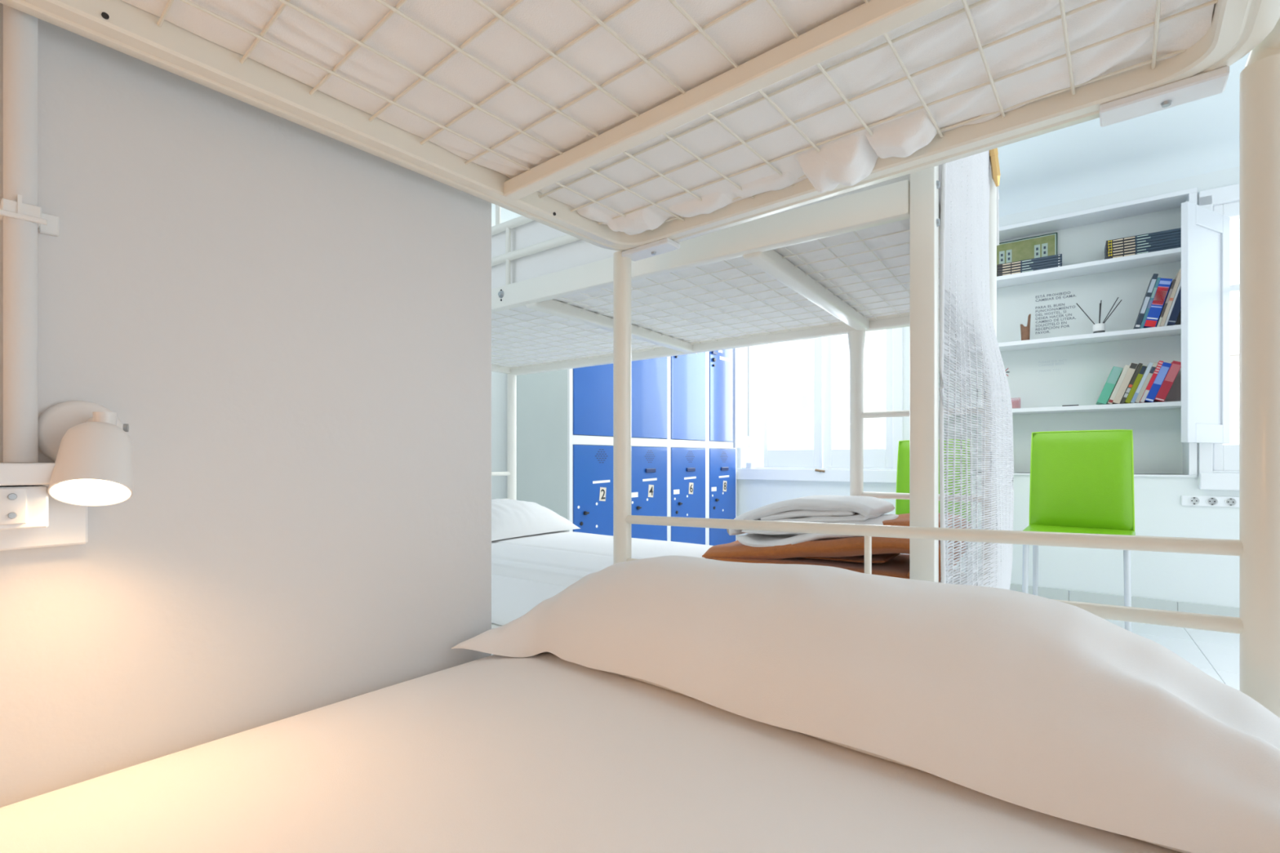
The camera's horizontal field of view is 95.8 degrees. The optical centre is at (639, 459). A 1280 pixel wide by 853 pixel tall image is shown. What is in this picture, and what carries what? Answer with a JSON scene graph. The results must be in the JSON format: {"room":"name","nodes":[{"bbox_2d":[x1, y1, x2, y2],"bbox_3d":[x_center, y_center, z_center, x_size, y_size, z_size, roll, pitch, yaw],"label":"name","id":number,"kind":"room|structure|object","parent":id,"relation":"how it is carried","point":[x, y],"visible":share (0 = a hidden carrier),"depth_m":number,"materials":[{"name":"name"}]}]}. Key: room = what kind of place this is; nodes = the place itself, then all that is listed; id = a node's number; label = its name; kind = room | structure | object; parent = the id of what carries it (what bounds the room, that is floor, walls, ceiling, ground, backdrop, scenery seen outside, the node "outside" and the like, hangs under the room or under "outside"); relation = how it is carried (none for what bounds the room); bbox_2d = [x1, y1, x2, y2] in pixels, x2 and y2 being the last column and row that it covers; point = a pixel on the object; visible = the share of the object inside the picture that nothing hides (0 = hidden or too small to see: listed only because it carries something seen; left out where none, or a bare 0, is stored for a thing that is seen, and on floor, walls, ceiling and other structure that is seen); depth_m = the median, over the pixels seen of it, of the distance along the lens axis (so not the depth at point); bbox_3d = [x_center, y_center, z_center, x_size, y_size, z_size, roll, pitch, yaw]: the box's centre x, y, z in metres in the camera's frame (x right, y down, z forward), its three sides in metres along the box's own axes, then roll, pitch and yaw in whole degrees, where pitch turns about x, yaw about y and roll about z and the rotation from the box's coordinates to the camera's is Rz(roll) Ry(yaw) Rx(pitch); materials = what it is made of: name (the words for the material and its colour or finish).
{"room":"dormitory","nodes":[
{"label":"dormitory","id":0,"kind":"room"},
{"bbox_2d":[0,2,491,808],"bbox_3d":[-1.259,-0.355,-0.122,0.120,2.550,3.002,0,0,40],"label":"wall","id":1,"kind":"structure","parent":0,"point":[288,323],"depth_m":0.70,"materials":[{"name":"paint"}]},
{"bbox_2d":[0,4,58,462],"bbox_3d":[-0.593,-0.769,0.561,0.032,1.542,0.044,0,0,40],"label":"pipe","id":2,"kind":"object","parent":1,"relation":"attached to","point":[22,217],"visible":1,"depth_m":0.55,"materials":[{"name":"metal"}]},
{"bbox_2d":[0,462,88,551],"bbox_3d":[-0.678,0.044,0.430,0.067,0.083,0.394,0,0,40],"label":"wall box","id":3,"kind":"object","parent":1,"relation":"attached to","point":[30,517],"visible":0.95,"depth_m":0.54,"materials":[{"name":"white paint"}]},
{"bbox_2d":[38,400,133,506],"bbox_3d":[-0.542,-0.007,0.568,0.099,0.107,0.068,0,0,40],"label":"wall lamp","id":4,"kind":"object","parent":1,"relation":"attached to","point":[91,448],"visible":1,"depth_m":0.56,"materials":[{"name":"metal"}]},
{"bbox_2d":[491,203,521,499],"bbox_3d":[-1.576,-0.355,2.547,0.120,2.550,6.700,0,0,40],"label":"wall","id":5,"kind":"structure","parent":0,"point":[499,380],"depth_m":3.37,"materials":[{"name":"paint"}]},
{"bbox_2d":[491,618,1239,690],"bbox_3d":[0.633,0.880,0.839,6.100,0.120,6.900,0,0,40],"label":"floor","id":6,"kind":"structure","parent":0,"point":[1215,654],"depth_m":2.56,"materials":[{"name":"tile"}]},
{"bbox_2d":[516,356,668,541],"bbox_3d":[-0.275,-0.100,3.555,0.510,1.800,0.877,0,0,40],"label":"tall cabinet","id":7,"kind":"object","parent":6,"relation":"on","point":[565,417],"visible":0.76,"depth_m":3.26,"materials":[{"name":"paint"}]},
{"bbox_2d":[0,0,1279,717],"bbox_3d":[-0.319,-0.130,0.117,0.962,1.900,2.053,0,0,40],"label":"bunk bed","id":8,"kind":"object","parent":6,"relation":"on","point":[1237,28],"visible":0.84,"depth_m":0.64,"materials":[{"name":"metal"}]},
{"bbox_2d":[0,652,1181,852],"bbox_3d":[-0.348,0.400,0.142,0.927,0.174,1.972,0,0,40],"label":"mattress","id":9,"kind":"object","parent":8,"relation":"on","point":[544,752],"visible":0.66,"depth_m":0.55,"materials":[{"name":"white fabric"}]},
{"bbox_2d":[451,555,1279,852],"bbox_3d":[0.203,0.228,0.731,1.002,0.172,0.361,0,0,40],"label":"pillow","id":10,"kind":"object","parent":9,"relation":"on","point":[1059,709],"visible":1,"depth_m":0.57,"materials":[{"name":"white fabric"}]},
{"bbox_2d":[121,0,1213,235],"bbox_3d":[-0.333,-0.488,0.129,0.818,0.184,1.952,0,0,40],"label":"mattress","id":11,"kind":"object","parent":8,"relation":"on","point":[650,27],"visible":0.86,"depth_m":0.66,"materials":[{"name":"white fabric"}]},
{"bbox_2d":[668,348,736,546],"bbox_3d":[0.281,-0.100,4.221,0.512,1.800,0.855,0,0,40],"label":"tall cabinet","id":12,"kind":"object","parent":6,"relation":"on","point":[702,455],"visible":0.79,"depth_m":4.02,"materials":[{"name":"metal"}]},
{"bbox_2d":[491,164,996,629],"bbox_3d":[-0.060,-0.080,1.935,2.073,1.800,0.916,0,0,36],"label":"bunk bed","id":13,"kind":"object","parent":6,"relation":"on","point":[916,199],"visible":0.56,"depth_m":1.40,"materials":[{"name":"metal"}]},
{"bbox_2d":[491,164,941,367],"bbox_3d":[-0.076,-0.564,1.933,1.965,0.242,0.812,0,0,36],"label":"mattress","id":14,"kind":"object","parent":13,"relation":"on","point":[580,252],"visible":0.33,"depth_m":1.60,"materials":[{"name":"white fabric"}]},
{"bbox_2d":[491,530,965,625],"bbox_3d":[-0.072,0.400,1.938,1.967,0.173,0.783,0,0,36],"label":"mattress","id":15,"kind":"object","parent":13,"relation":"on","point":[527,571],"visible":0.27,"depth_m":1.81,"materials":[{"name":"white fabric"}]},
{"bbox_2d":[491,498,580,541],"bbox_3d":[-0.601,0.239,2.500,0.450,0.143,0.530,0,0,36],"label":"pillow","id":16,"kind":"object","parent":15,"relation":"on","point":[510,518],"visible":0.62,"depth_m":2.39,"materials":[{"name":"white fabric"}]},
{"bbox_2d":[702,512,970,582],"bbox_3d":[0.573,0.233,1.703,0.685,0.162,0.384,0,0,36],"label":"blanket","id":17,"kind":"object","parent":15,"relation":"on","point":[848,553],"visible":0.45,"depth_m":1.57,"materials":[{"name":"brown fabric"}]},
{"bbox_2d":[726,495,898,546],"bbox_3d":[0.518,0.185,1.725,0.449,0.158,0.318,0,0,36],"label":"duvet","id":18,"kind":"object","parent":17,"relation":"on","point":[843,509],"visible":0.72,"depth_m":1.62,"materials":[{"name":"white fabric"}]},
{"bbox_2d":[938,147,1013,590],"bbox_3d":[0.801,-0.219,1.357,0.066,1.423,0.938,0,0,37],"label":"curtain","id":19,"kind":"object","parent":13,"relation":"hanging from","point":[964,307],"visible":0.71,"depth_m":1.26,"materials":[{"name":"fabric"}]},
{"bbox_2d":[895,439,972,572],"bbox_3d":[1.533,0.353,3.140,0.404,0.936,0.442,0,0,42],"label":"chair","id":20,"kind":"object","parent":6,"relation":"on","point":[902,506],"visible":0.22,"depth_m":3.36,"materials":[{"name":"leather"}]},
{"bbox_2d":[1022,429,1135,631],"bbox_3d":[1.972,0.340,2.611,0.404,0.961,0.442,0,0,40],"label":"chair","id":21,"kind":"object","parent":6,"relation":"on","point":[1082,481],"visible":0.84,"depth_m":2.73,"materials":[{"name":"leather"}]},
{"bbox_2d":[736,166,1239,608],"bbox_3d":[2.406,-0.380,3.486,6.600,2.600,0.370,0,0,36],"label":"wall","id":22,"kind":"structure","parent":0,"point":[1193,578],"depth_m":3.08,"materials":[{"name":"paint"}]},
{"bbox_2d":[736,327,902,483],"bbox_3d":[1.225,-0.605,4.109,1.195,1.510,0.110,0,0,36],"label":"window","id":23,"kind":"structure","parent":22,"relation":"in","point":[880,465],"depth_m":4.05,"materials":[{"name":"white paint"}]},
{"bbox_2d":[733,346,755,448],"bbox_3d":[0.774,-0.637,4.269,0.223,1.105,0.026,0,0,-35],"label":"window shutter","id":24,"kind":"object","parent":23,"relation":"attached to","point":[744,357],"visible":0.56,"depth_m":4.26,"materials":[{"name":"paint"}]},
{"bbox_2d":[746,462,751,468],"bbox_3d":[0.823,0.048,4.373,0.045,0.055,0.014,0,0,36],"label":"wall latch","id":25,"kind":"structure","parent":23,"relation":"attached to","point":[748,465],"depth_m":4.37,"materials":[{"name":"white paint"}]},
{"bbox_2d":[1038,359,1064,372],"bbox_3d":[2.455,-0.560,3.444,0.138,0.065,0.001,0,0,36],"label":"notice","id":26,"kind":"object","parent":22,"relation":"attached to","point":[1063,359],"visible":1,"depth_m":3.46,"materials":[{"name":"grey paint"}]},
{"bbox_2d":[1035,291,1075,333],"bbox_3d":[2.467,-0.859,3.435,0.197,0.268,0.001,0,0,36],"label":"notice","id":27,"kind":"object","parent":22,"relation":"attached to","point":[1049,295],"visible":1,"depth_m":3.44,"materials":[{"name":"black paint"}]},
{"bbox_2d":[938,207,1182,474],"bbox_3d":[2.470,-0.651,3.545,1.234,1.457,0.180,0,0,36],"label":"panel","id":28,"kind":"object","parent":22,"relation":"attached to","point":[1086,369],"depth_m":3.35,"materials":[{"name":"paint"}]},
{"bbox_2d":[943,186,1197,475],"bbox_3d":[2.360,-0.653,3.393,1.294,1.461,0.192,0,0,36],"label":"bookcase","id":29,"kind":"object","parent":22,"relation":"attached to","point":[1174,199],"visible":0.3,"depth_m":3.21,"materials":[{"name":"white paint"}]},
{"bbox_2d":[1005,400,1019,408],"bbox_3d":[2.223,-0.334,3.453,0.086,0.064,0.076,0,0,36],"label":"dish","id":30,"kind":"object","parent":29,"relation":"on","point":[1015,404],"visible":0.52,"depth_m":3.42,"materials":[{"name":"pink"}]},
{"bbox_2d":[1020,314,1031,340],"bbox_3d":[2.279,-0.778,3.421,0.052,0.160,0.052,0,0,36],"label":"wooden holder","id":31,"kind":"object","parent":29,"relation":"on","point":[1024,331],"visible":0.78,"depth_m":3.40,"materials":[{"name":"brown wood"}]},
{"bbox_2d":[996,232,1057,272],"bbox_3d":[2.327,-1.220,3.522,0.348,0.250,0.021,0,0,36],"label":"board game box","id":32,"kind":"object","parent":29,"relation":"on","point":[1046,245],"visible":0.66,"depth_m":3.50,"materials":[{"name":"cardboard"}]},
{"bbox_2d":[996,264,1062,276],"bbox_3d":[2.309,-1.102,3.434,0.315,0.014,0.146,0,0,36],"label":"book","id":33,"kind":"object","parent":29,"relation":"on","point":[1059,265],"visible":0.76,"depth_m":3.37,"materials":[{"name":"paper"}]},
{"bbox_2d":[996,262,1062,275],"bbox_3d":[2.309,-1.117,3.435,0.315,0.014,0.146,0,0,36],"label":"book","id":34,"kind":"object","parent":33,"relation":"on","point":[1058,263],"visible":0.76,"depth_m":3.37,"materials":[{"name":"paper"}]},
{"bbox_2d":[996,258,1062,271],"bbox_3d":[2.310,-1.133,3.434,0.315,0.014,0.146,0,0,36],"label":"book","id":35,"kind":"object","parent":34,"relation":"on","point":[1056,260],"visible":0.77,"depth_m":3.37,"materials":[{"name":"paper"}]},
{"bbox_2d":[996,256,1062,269],"bbox_3d":[2.309,-1.148,3.433,0.315,0.014,0.146,0,0,36],"label":"book","id":36,"kind":"object","parent":35,"relation":"on","point":[1060,257],"visible":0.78,"depth_m":3.37,"materials":[{"name":"paper"}]},
{"bbox_2d":[996,253,1062,266],"bbox_3d":[2.309,-1.163,3.433,0.315,0.014,0.146,0,0,36],"label":"book","id":37,"kind":"object","parent":36,"relation":"on","point":[1058,255],"visible":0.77,"depth_m":3.37,"materials":[{"name":"paper"}]},
{"bbox_2d":[1076,297,1122,333],"bbox_3d":[2.551,-0.794,3.217,0.202,0.191,0.056,0,0,36],"label":"reed diffuser","id":38,"kind":"object","parent":29,"relation":"on","point":[1099,327],"visible":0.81,"depth_m":3.20,"materials":[{"name":"white ceramic"}]},
{"bbox_2d":[1093,323,1105,331],"bbox_3d":[2.552,-0.735,3.216,0.056,0.042,0.056,0,0,36],"label":"bottle","id":39,"kind":"object","parent":38,"relation":"attached to","point":[1099,326],"depth_m":3.19,"materials":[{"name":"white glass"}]},
{"bbox_2d":[1095,366,1123,404],"bbox_3d":[2.608,-0.407,3.219,0.110,0.206,0.152,0,0,36],"label":"book","id":40,"kind":"object","parent":29,"relation":"on","point":[1112,380],"visible":0.91,"depth_m":3.16,"materials":[{"name":"teal paper"}]},
{"bbox_2d":[1106,364,1129,404],"bbox_3d":[2.638,-0.408,3.197,0.093,0.208,0.152,0,0,36],"label":"book","id":41,"kind":"object","parent":29,"relation":"on","point":[1126,367],"visible":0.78,"depth_m":3.14,"materials":[{"name":"beige paper"}]},
{"bbox_2d":[1111,362,1137,404],"bbox_3d":[2.661,-0.413,3.181,0.105,0.218,0.152,0,0,36],"label":"book","id":42,"kind":"object","parent":29,"relation":"on","point":[1128,376],"visible":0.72,"depth_m":3.12,"materials":[{"name":"beige paper"}]},
{"bbox_2d":[1119,363,1142,404],"bbox_3d":[2.682,-0.410,3.165,0.092,0.213,0.152,0,0,36],"label":"book","id":43,"kind":"object","parent":29,"relation":"on","point":[1140,365],"visible":0.8,"depth_m":3.11,"materials":[{"name":"black paper"}]},
{"bbox_2d":[1124,365,1146,403],"bbox_3d":[2.696,-0.404,3.155,0.092,0.199,0.152,0,0,36],"label":"book","id":44,"kind":"object","parent":29,"relation":"on","point":[1143,368],"visible":0.69,"depth_m":3.09,"materials":[{"name":"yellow paper"}]},
{"bbox_2d":[1129,362,1153,403],"bbox_3d":[2.716,-0.410,3.141,0.092,0.213,0.152,0,0,36],"label":"book","id":45,"kind":"object","parent":29,"relation":"on","point":[1149,365],"visible":0.72,"depth_m":3.08,"materials":[{"name":"beige paper"}]},
{"bbox_2d":[1105,244,1181,259],"bbox_3d":[2.724,-1.102,3.131,0.322,0.014,0.146,0,0,36],"label":"book","id":46,"kind":"object","parent":29,"relation":"on","point":[1175,246],"visible":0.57,"depth_m":3.08,"materials":[{"name":"paper"}]},
{"bbox_2d":[1105,242,1181,258],"bbox_3d":[2.726,-1.117,3.131,0.322,0.014,0.146,0,0,36],"label":"book","id":47,"kind":"object","parent":46,"relation":"on","point":[1178,243],"visible":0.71,"depth_m":3.08,"materials":[{"name":"paper"}]},
{"bbox_2d":[1104,239,1181,259],"bbox_3d":[2.724,-1.133,3.131,0.322,0.014,0.146,0,0,36],"label":"book","id":48,"kind":"object","parent":47,"relation":"on","point":[1180,240],"visible":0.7,"depth_m":3.08,"materials":[{"name":"paper"}]},
{"bbox_2d":[1104,236,1181,257],"bbox_3d":[2.726,-1.148,3.132,0.322,0.014,0.146,0,0,36],"label":"book","id":49,"kind":"object","parent":48,"relation":"on","point":[1177,237],"visible":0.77,"depth_m":3.08,"materials":[{"name":"paper"}]},
{"bbox_2d":[1104,233,1181,256],"bbox_3d":[2.725,-1.163,3.132,0.322,0.014,0.146,0,0,36],"label":"book","id":50,"kind":"object","parent":49,"relation":"on","point":[1180,234],"visible":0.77,"depth_m":3.08,"materials":[{"name":"paper"}]},
{"bbox_2d":[1104,231,1181,252],"bbox_3d":[2.725,-1.178,3.134,0.322,0.014,0.146,0,0,36],"label":"book","id":51,"kind":"object","parent":50,"relation":"on","point":[1177,232],"visible":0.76,"depth_m":3.08,"materials":[{"name":"paper"}]},
{"bbox_2d":[1104,227,1181,248],"bbox_3d":[2.726,-1.193,3.133,0.322,0.014,0.146,0,0,36],"label":"book","id":52,"kind":"object","parent":51,"relation":"on","point":[1179,228],"visible":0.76,"depth_m":3.08,"materials":[{"name":"paper"}]},
{"bbox_2d":[1133,273,1158,328],"bbox_3d":[2.731,-0.841,3.130,0.096,0.285,0.152,0,0,36],"label":"book","id":53,"kind":"object","parent":29,"relation":"on","point":[1153,281],"visible":0.86,"depth_m":3.07,"materials":[{"name":"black paper"}]},
{"bbox_2d":[1134,362,1157,403],"bbox_3d":[2.730,-0.409,3.130,0.092,0.210,0.152,0,0,36],"label":"book","id":54,"kind":"object","parent":29,"relation":"on","point":[1155,364],"visible":0.7,"depth_m":3.07,"materials":[{"name":"beige paper"}]},
{"bbox_2d":[1139,277,1160,328],"bbox_3d":[2.743,-0.830,3.121,0.084,0.262,0.152,0,0,36],"label":"book","id":55,"kind":"object","parent":29,"relation":"on","point":[1157,280],"visible":0.74,"depth_m":3.06,"materials":[{"name":"beige paper"}]},
{"bbox_2d":[1138,360,1163,403],"bbox_3d":[2.748,-0.413,3.118,0.095,0.218,0.152,0,0,36],"label":"book","id":56,"kind":"object","parent":29,"relation":"on","point":[1160,362],"visible":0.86,"depth_m":3.06,"materials":[{"name":"red paper"}]},
{"bbox_2d":[1143,278,1172,328],"bbox_3d":[2.768,-0.827,3.103,0.115,0.256,0.152,0,0,36],"label":"book","id":57,"kind":"object","parent":29,"relation":"on","point":[1164,284],"visible":0.85,"depth_m":3.04,"materials":[{"name":"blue paper"}]},
{"bbox_2d":[1144,362,1171,402],"bbox_3d":[2.768,-0.408,3.103,0.106,0.209,0.152,0,0,36],"label":"book","id":58,"kind":"object","parent":29,"relation":"on","point":[1165,367],"visible":0.75,"depth_m":3.04,"materials":[{"name":"blue paper"}]},
{"bbox_2d":[1155,279,1176,326],"bbox_3d":[2.794,-0.819,3.084,0.076,0.240,0.152,0,0,36],"label":"book","id":59,"kind":"object","parent":29,"relation":"on","point":[1172,284],"visible":0.72,"depth_m":3.03,"materials":[{"name":"beige paper"}]},
{"bbox_2d":[1153,360,1181,402],"bbox_3d":[2.801,-0.410,3.079,0.111,0.212,0.152,0,0,36],"label":"book","id":60,"kind":"object","parent":29,"relation":"on","point":[1169,380],"visible":0.7,"depth_m":3.02,"materials":[{"name":"red paper"}]},
{"bbox_2d":[1160,269,1181,326],"bbox_3d":[2.811,-0.843,3.072,0.094,0.288,0.152,0,0,36],"label":"book","id":61,"kind":"object","parent":29,"relation":"on","point":[1178,277],"visible":0.68,"depth_m":3.01,"materials":[{"name":"beige paper"}]},
{"bbox_2d":[1164,278,1181,325],"bbox_3d":[2.823,-0.845,3.063,0.089,0.292,0.152,0,0,36],"label":"book","id":62,"kind":"object","parent":29,"relation":"on","point":[1180,283],"visible":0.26,"depth_m":3.01,"materials":[{"name":"beige paper"}]},
{"bbox_2d":[1166,286,1181,325],"bbox_3d":[2.837,-0.829,3.053,0.100,0.261,0.152,0,0,36],"label":"book","id":63,"kind":"object","parent":29,"relation":"on","point":[1177,306],"visible":0.41,"depth_m":3.00,"materials":[{"name":"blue paper"}]},
{"bbox_2d":[972,471,1197,477],"bbox_3d":[2.373,0.083,3.386,1.264,0.012,0.192,0,0,36],"label":"trim","id":64,"kind":"structure","parent":22,"relation":"attached to","point":[1015,473],"depth_m":3.03,"materials":[{"name":"white paint"}]},
{"bbox_2d":[970,581,1239,617],"bbox_3d":[2.375,0.775,3.272,6.000,0.090,0.018,0,0,36],"label":"baseboard","id":65,"kind":"structure","parent":22,"relation":"attached to","point":[1048,593],"depth_m":3.08,"materials":[{"name":"tile"}]},
{"bbox_2d":[1181,495,1239,507],"bbox_3d":[2.877,0.209,2.908,0.230,0.052,0.014,0,0,36],"label":"strip","id":66,"kind":"object","parent":22,"relation":"attached to","point":[1187,500],"visible":0.98,"depth_m":2.91,"materials":[{"name":"white paint"}]},
{"bbox_2d":[1188,497,1199,505],"bbox_3d":[2.820,0.209,2.944,0.042,0.042,0.004,0,0,36],"label":"outlet","id":67,"kind":"object","parent":66,"relation":"attached to","point":[1192,500],"depth_m":2.94,"materials":[{"name":"white plastic"}]},
{"bbox_2d":[1206,497,1217,505],"bbox_3d":[2.873,0.209,2.905,0.042,0.042,0.004,0,0,36],"label":"outlet","id":68,"kind":"object","parent":66,"relation":"attached to","point":[1210,500],"depth_m":2.91,"materials":[{"name":"white plastic"}]},
{"bbox_2d":[1224,497,1236,506],"bbox_3d":[2.927,0.209,2.866,0.042,0.042,0.004,0,0,36],"label":"outlet","id":69,"kind":"object","parent":66,"relation":"attached to","point":[1228,501],"depth_m":2.87,"materials":[{"name":"white plastic"}]},
{"bbox_2d":[1198,183,1239,490],"bbox_3d":[3.319,-0.605,2.590,1.190,1.510,0.110,0,0,36],"label":"window","id":70,"kind":"structure","parent":22,"relation":"in","point":[1218,463],"depth_m":2.89,"materials":[{"name":"white paint"}]},
{"bbox_2d":[1181,200,1230,443],"bbox_3d":[2.702,-0.635,2.760,0.422,1.110,0.026,0,0,-25],"label":"window shutter","id":71,"kind":"object","parent":70,"relation":"attached to","point":[1205,232],"visible":1,"depth_m":2.74,"materials":[{"name":"paint"}]},
{"bbox_2d":[997,52,1249,217],"bbox_3d":[0.360,-1.565,0.666,6.600,0.230,6.700,0,0,36],"label":"ceiling","id":72,"kind":"structure","parent":0,"point":[1086,159],"depth_m":2.90,"materials":[{"name":"paint"}]},
{"label":"outside","id":73,"kind":"structure","parent":0,"visible":0},
{"bbox_2d":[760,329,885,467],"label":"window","id":74,"kind":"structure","parent":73,"point":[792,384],"depth_m":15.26,"materials":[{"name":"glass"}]},
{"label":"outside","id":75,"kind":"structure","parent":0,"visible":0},
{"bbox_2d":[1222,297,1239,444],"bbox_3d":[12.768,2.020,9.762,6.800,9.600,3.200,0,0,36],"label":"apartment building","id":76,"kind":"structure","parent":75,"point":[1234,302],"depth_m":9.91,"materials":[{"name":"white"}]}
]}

